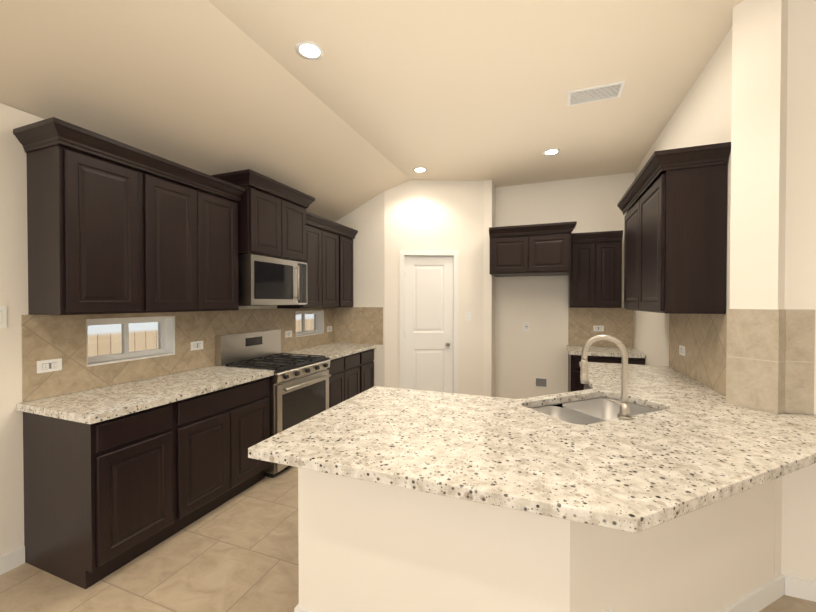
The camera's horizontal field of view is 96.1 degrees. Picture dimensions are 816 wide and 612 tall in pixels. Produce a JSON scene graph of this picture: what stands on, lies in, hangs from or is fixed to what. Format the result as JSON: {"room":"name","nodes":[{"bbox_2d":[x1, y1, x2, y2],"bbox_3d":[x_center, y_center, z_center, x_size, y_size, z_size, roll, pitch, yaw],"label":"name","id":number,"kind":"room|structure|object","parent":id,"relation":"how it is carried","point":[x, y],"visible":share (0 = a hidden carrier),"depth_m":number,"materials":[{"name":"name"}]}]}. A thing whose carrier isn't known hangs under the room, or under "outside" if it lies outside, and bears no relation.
{"room":"kitchen","nodes":[
{"label":"kitchen","id":0,"kind":"room"},
{"bbox_2d":[0,103,322,556],"bbox_3d":[-2.300,0.180,2.042,0.150,2.580,8.620,0,1,21],"label":"wall","id":1,"kind":"structure","parent":0,"point":[13,240],"depth_m":2.06,"materials":[{"name":"paint"}]},
{"bbox_2d":[0,306,6,327],"bbox_3d":[-2.240,0.061,1.975,0.009,0.117,0.117,0,1,21],"label":"light switch","id":2,"kind":"object","parent":1,"relation":"attached to","point":[3,316],"visible":1,"depth_m":2.02,"materials":[{"name":"white plastic"}]},
{"bbox_2d":[0,546,24,574],"bbox_3d":[-2.972,1.446,0.065,0.014,0.095,4.358,0,1,21],"label":"baseboard","id":3,"kind":"structure","parent":1,"relation":"attached to","point":[9,561],"depth_m":2.04,"materials":[{"name":"white wood"}]},
{"bbox_2d":[23,133,132,314],"bbox_3d":[-1.974,-0.432,2.212,0.328,0.960,0.344,0,1,21],"label":"upper cabinet","id":4,"kind":"object","parent":1,"relation":"attached to","point":[115,226],"depth_m":2.09,"materials":[{"name":"brown wood"}]},
{"bbox_2d":[86,316,174,366],"bbox_3d":[-2.053,0.237,2.692,0.149,0.309,0.609,0,1,21],"label":"window","id":5,"kind":"structure","parent":1,"relation":"in","point":[111,340],"depth_m":2.70,"materials":[{"name":"white"}]},
{"bbox_2d":[133,161,164,312],"bbox_3d":[-1.882,-0.435,2.453,0.328,0.960,0.224,0,1,21],"label":"upper cabinet","id":6,"kind":"object","parent":1,"relation":"attached to","point":[148,181],"depth_m":2.43,"materials":[{"name":"brown wood"}]},
{"bbox_2d":[21,308,333,401],"bbox_3d":[-1.617,0.281,3.613,0.008,0.497,3.260,0,1,21],"label":"backsplash","id":7,"kind":"structure","parent":1,"relation":"attached to","point":[49,337],"depth_m":2.63,"materials":[{"name":"beige tile"}]},
{"bbox_2d":[37,358,61,373],"bbox_3d":[-2.147,0.358,2.200,0.008,0.073,0.117,0,1,21],"label":"outlet","id":8,"kind":"object","parent":7,"relation":"attached to","point":[50,365],"visible":1,"depth_m":2.20,"materials":[{"name":"white plastic"}]},
{"bbox_2d":[191,341,202,350],"bbox_3d":[-1.794,0.337,3.125,0.008,0.073,0.117,0,1,21],"label":"outlet","id":9,"kind":"object","parent":7,"relation":"attached to","point":[196,345],"visible":1,"depth_m":3.12,"materials":[{"name":"white plastic"}]},
{"bbox_2d":[285,331,291,337],"bbox_3d":[-1.374,0.324,4.227,0.008,0.073,0.117,0,1,21],"label":"outlet","id":10,"kind":"object","parent":7,"relation":"attached to","point":[288,333],"visible":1,"depth_m":4.22,"materials":[{"name":"white plastic"}]},
{"bbox_2d":[165,169,208,311],"bbox_3d":[-1.784,-0.438,2.711,0.328,0.960,0.380,0,1,21],"label":"upper cabinet","id":11,"kind":"object","parent":1,"relation":"attached to","point":[186,201],"depth_m":2.68,"materials":[{"name":"brown wood"}]},
{"bbox_2d":[209,185,240,310],"bbox_3d":[-1.677,-0.441,2.993,0.328,0.960,0.465,0,1,21],"label":"upper cabinet","id":12,"kind":"object","parent":1,"relation":"attached to","point":[223,207],"depth_m":2.99,"materials":[{"name":"brown wood"}]},
{"bbox_2d":[210,169,314,262],"bbox_3d":[-1.376,-0.802,3.572,0.473,0.688,0.922,0,1,21],"label":"upper cabinet","id":13,"kind":"object","parent":1,"relation":"attached to","point":[272,218],"visible":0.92,"depth_m":3.35,"materials":[{"name":"brown wood"}]},
{"bbox_2d":[238,254,306,305],"bbox_3d":[-1.381,-0.230,3.581,0.462,0.447,0.786,0,1,21],"label":"over-the-range microwave","id":14,"kind":"object","parent":13,"relation":"attached to","point":[265,281],"visible":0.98,"depth_m":3.37,"materials":[{"name":"silver metal"}]},
{"bbox_2d":[296,310,323,336],"bbox_3d":[-1.303,0.213,4.659,0.149,0.309,0.599,0,1,21],"label":"window","id":15,"kind":"structure","parent":1,"relation":"in","point":[309,323],"depth_m":4.77,"materials":[{"name":"white"}]},
{"bbox_2d":[277,211,357,308],"bbox_3d":[-1.064,-0.499,4.521,0.383,1.038,1.147,0,1,21],"label":"upper cabinet","id":16,"kind":"object","parent":1,"relation":"attached to","point":[329,252],"visible":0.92,"depth_m":4.41,"materials":[{"name":"brown wood"}]},
{"bbox_2d":[336,192,384,386],"bbox_3d":[-0.655,-0.116,5.045,0.782,3.100,0.110,0,1,21],"label":"wall","id":17,"kind":"structure","parent":0,"point":[366,220],"depth_m":4.92,"materials":[{"name":"paint"}]},
{"bbox_2d":[334,307,382,344],"bbox_3d":[-0.682,0.264,4.997,0.754,0.497,0.008,0,1,21],"label":"backsplash","id":18,"kind":"structure","parent":17,"relation":"attached to","point":[359,325],"depth_m":4.99,"materials":[{"name":"beige tile"}]},
{"bbox_2d":[0,0,743,221],"bbox_3d":[0.808,-1.386,1.684,6.200,0.680,10.200,0,1,21],"label":"ceiling","id":19,"kind":"structure","parent":0,"point":[378,97],"depth_m":2.47,"materials":[{"name":"paint"}]},
{"bbox_2d":[295,41,323,59],"bbox_3d":[-0.629,-1.630,2.347,0.176,0.004,0.176,0,1,21],"label":"recessed light","id":20,"kind":"object","parent":19,"relation":"in","point":[307,50],"visible":1,"depth_m":2.34,"materials":[{"name":"white"}]},
{"bbox_2d":[413,167,426,172],"bbox_3d":[0.147,-1.655,4.469,0.176,0.004,0.176,0,1,21],"label":"recessed light","id":21,"kind":"object","parent":19,"relation":"in","point":[420,170],"visible":1,"depth_m":4.48,"materials":[{"name":"white"}]},
{"bbox_2d":[543,149,559,155],"bbox_3d":[1.540,-1.649,3.939,0.176,0.004,0.176,0,1,21],"label":"recessed light","id":22,"kind":"object","parent":19,"relation":"in","point":[550,152],"visible":1,"depth_m":3.94,"materials":[{"name":"white"}]},
{"bbox_2d":[567,81,624,105],"bbox_3d":[1.439,-1.635,2.832,0.380,0.008,0.220,0,1,21],"label":"ceiling vent","id":23,"kind":"object","parent":19,"relation":"in","point":[596,93],"visible":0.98,"depth_m":2.82,"materials":[{"name":"white metal"}]},
{"bbox_2d":[0,466,815,611],"bbox_3d":[0.808,1.524,1.719,6.200,0.100,10.200,0,1,21],"label":"floor","id":24,"kind":"structure","parent":0,"point":[238,553],"depth_m":2.01,"materials":[{"name":"tile"}]},
{"bbox_2d":[23,401,184,589],"bbox_3d":[-1.818,1.028,2.205,0.637,0.880,0.470,0,1,21],"label":"base cabinet","id":25,"kind":"object","parent":24,"relation":"on","point":[117,476],"depth_m":2.02,"materials":[{"name":"brown wood"}]},
{"bbox_2d":[17,365,272,424],"bbox_3d":[-1.664,0.564,2.567,0.662,0.040,1.316,0,1,21],"label":"countertop","id":26,"kind":"structure","parent":25,"relation":"on","point":[86,407],"depth_m":2.27,"materials":[{"name":"beige stone"}]},
{"bbox_2d":[185,377,269,526],"bbox_3d":[-1.597,1.021,2.785,0.637,0.880,0.871,0,1,21],"label":"base cabinet","id":27,"kind":"object","parent":24,"relation":"on","point":[221,426],"depth_m":2.63,"materials":[{"name":"brown wood"}]},
{"bbox_2d":[215,329,330,477],"bbox_3d":[-1.248,0.857,3.543,0.742,1.190,0.796,0,1,21],"label":"range","id":28,"kind":"object","parent":24,"relation":"on","point":[299,389],"visible":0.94,"depth_m":3.40,"materials":[{"name":"silver metal"}]},
{"bbox_2d":[282,343,376,407],"bbox_3d":[-0.938,0.981,4.479,0.662,0.920,1.168,0,1,21],"label":"base cabinet","id":29,"kind":"object","parent":24,"relation":"on","point":[351,369],"visible":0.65,"depth_m":4.32,"materials":[{"name":"brown wood"}]},
{"bbox_2d":[248,335,815,532],"bbox_3d":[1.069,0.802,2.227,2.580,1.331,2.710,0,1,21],"label":"countertop","id":30,"kind":"structure","parent":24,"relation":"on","point":[627,447],"depth_m":1.44,"materials":[{"name":"white stone"}]},
{"bbox_2d":[530,397,659,424],"bbox_3d":[1.016,0.681,2.001,0.809,0.200,0.809,0,1,21],"label":"sink","id":31,"kind":"object","parent":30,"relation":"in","point":[581,410],"depth_m":2.16,"materials":[{"name":"silver metal"}]},
{"bbox_2d":[580,335,631,419],"bbox_3d":[0.982,0.342,1.828,0.224,0.401,0.110,0,1,21],"label":"faucet","id":32,"kind":"object","parent":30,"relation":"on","point":[624,411],"depth_m":1.78,"materials":[{"name":"silver metal"}]},
{"bbox_2d":[567,345,645,391],"bbox_3d":[2.337,0.982,4.417,0.762,0.920,0.652,0,1,21],"label":"base cabinet","id":33,"kind":"object","parent":24,"relation":"on","point":[601,354],"visible":0.29,"depth_m":4.23,"materials":[{"name":"brown wood"}]},
{"bbox_2d":[384,180,483,395],"bbox_3d":[0.346,-0.115,4.928,1.315,3.100,0.110,0,1,-2],"label":"wall","id":34,"kind":"structure","parent":0,"point":[434,214],"depth_m":4.87,"materials":[{"name":"paint"}]},
{"bbox_2d":[400,250,458,393],"bbox_3d":[0.279,0.350,4.914,0.782,2.171,0.150,0,1,-2],"label":"pantry door","id":35,"kind":"structure","parent":34,"relation":"in","point":[429,320],"depth_m":4.91,"materials":[{"name":"white wood"}]},
{"bbox_2d":[466,312,470,320],"bbox_3d":[0.805,0.136,4.885,0.073,0.117,0.009,0,1,-2],"label":"light switch","id":36,"kind":"object","parent":34,"relation":"attached to","point":[468,316],"visible":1,"depth_m":4.88,"materials":[{"name":"white plastic"}]},
{"bbox_2d":[298,468,577,611],"bbox_3d":[0.065,1.032,1.568,1.136,0.888,0.200,0,1,21],"label":"wall","id":37,"kind":"structure","parent":0,"point":[365,546],"depth_m":1.46,"materials":[{"name":"paint"}]},
{"bbox_2d":[294,603,310,611],"bbox_3d":[0.019,1.430,1.476,1.146,0.095,0.014,0,1,21],"label":"baseboard","id":38,"kind":"structure","parent":37,"relation":"attached to","point":[297,609],"depth_m":1.67,"materials":[{"name":"white"}]},
{"bbox_2d":[483,180,495,396],"bbox_3d":[1.117,-0.116,5.035,0.110,3.100,0.347,0,1,21],"label":"wall","id":39,"kind":"structure","parent":0,"point":[489,187],"depth_m":4.88,"materials":[{"name":"paint"}]},
{"bbox_2d":[495,172,634,398],"bbox_3d":[2.110,-0.115,4.906,6.050,3.100,0.120,0,1,21],"label":"wall","id":40,"kind":"structure","parent":0,"point":[523,358],"depth_m":4.93,"materials":[{"name":"paint"}]},
{"bbox_2d":[524,322,528,330],"bbox_3d":[1.625,0.284,5.027,0.073,0.117,0.008,0,1,21],"label":"outlet","id":41,"kind":"object","parent":40,"relation":"attached to","point":[526,326],"visible":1,"depth_m":5.03,"materials":[{"name":"white plastic"}]},
{"bbox_2d":[489,221,576,276],"bbox_3d":[1.583,-0.688,4.684,0.994,0.573,0.653,0,1,21],"label":"upper cabinet","id":42,"kind":"object","parent":40,"relation":"attached to","point":[532,250],"visible":1,"depth_m":4.43,"materials":[{"name":"brown wood"}]},
{"bbox_2d":[535,377,546,387],"bbox_3d":[1.802,1.035,4.969,0.160,0.130,0.006,0,1,21],"label":"outlet box","id":43,"kind":"object","parent":40,"relation":"attached to","point":[540,382],"visible":1,"depth_m":4.97,"materials":[{"name":"white plastic"}]},
{"bbox_2d":[568,230,622,307],"bbox_3d":[2.315,-0.434,4.563,0.565,0.908,0.362,0,1,21],"label":"upper cabinet","id":44,"kind":"object","parent":40,"relation":"attached to","point":[595,277],"visible":0.94,"depth_m":4.43,"materials":[{"name":"brown wood"}]},
{"bbox_2d":[568,307,633,346],"bbox_3d":[2.463,0.267,4.707,0.744,0.497,0.008,0,1,21],"label":"backsplash","id":45,"kind":"structure","parent":40,"relation":"attached to","point":[617,323],"depth_m":4.70,"materials":[{"name":"beige tile"}]},
{"bbox_2d":[593,325,603,330],"bbox_3d":[2.444,0.288,4.706,0.117,0.073,0.008,0,1,21],"label":"outlet","id":46,"kind":"object","parent":45,"relation":"attached to","point":[598,328],"visible":1,"depth_m":4.71,"materials":[{"name":"white plastic"}]},
{"bbox_2d":[578,479,774,611],"bbox_3d":[1.229,1.030,1.741,1.083,0.888,0.932,0,1,21],"label":"wall","id":47,"kind":"structure","parent":0,"point":[708,558],"depth_m":1.55,"materials":[{"name":"paint"}]},
{"bbox_2d":[720,574,784,611],"bbox_3d":[1.240,1.428,1.574,1.495,0.095,0.014,0,1,-24],"label":"baseboard","id":48,"kind":"structure","parent":47,"relation":"attached to","point":[764,596],"depth_m":1.78,"materials":[{"name":"white wood"}]},
{"bbox_2d":[633,0,815,580],"bbox_3d":[2.398,-0.094,3.182,0.344,3.100,2.898,0,1,21],"label":"wall pier","id":49,"kind":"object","parent":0,"point":[750,96],"visible":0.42,"depth_m":1.87,"materials":[{"name":"paint"}]},
{"bbox_2d":[621,194,636,309],"bbox_3d":[2.073,-0.425,3.094,0.327,0.926,0.686,0,1,21],"label":"upper cabinet","id":50,"kind":"object","parent":49,"relation":"attached to","point":[630,221],"depth_m":3.24,"materials":[{"name":"brown wood"}]},
{"bbox_2d":[633,154,729,313],"bbox_3d":[1.872,-0.419,2.567,0.327,0.926,0.685,0,1,21],"label":"upper cabinet","id":51,"kind":"object","parent":49,"relation":"attached to","point":[672,204],"depth_m":2.27,"materials":[{"name":"brown wood"}]},
{"bbox_2d":[669,313,726,395],"bbox_3d":[2.070,0.287,2.641,0.008,0.487,1.211,0,1,21],"label":"backsplash","id":52,"kind":"structure","parent":49,"relation":"attached to","point":[701,339],"depth_m":2.53,"materials":[{"name":"beige tile"}]},
{"bbox_2d":[679,345,684,355],"bbox_3d":[2.153,0.350,2.883,0.008,0.073,0.117,0,1,21],"label":"outlet","id":53,"kind":"object","parent":52,"relation":"attached to","point":[681,350],"visible":1,"depth_m":2.88,"materials":[{"name":"white plastic"}]},
{"bbox_2d":[726,309,814,414],"bbox_3d":[1.893,0.278,1.934,0.315,0.523,0.222,0,1,21],"label":"tile","id":54,"kind":"structure","parent":49,"relation":"attached to","point":[770,358],"depth_m":1.86,"materials":[{"name":"beige tile"}]},
{"bbox_2d":[796,577,815,598],"bbox_3d":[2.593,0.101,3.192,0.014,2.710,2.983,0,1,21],"label":"baseboard","id":55,"kind":"structure","parent":49,"relation":"attached to","point":[810,585],"depth_m":1.83,"materials":[{"name":"white wood"}]}
]}

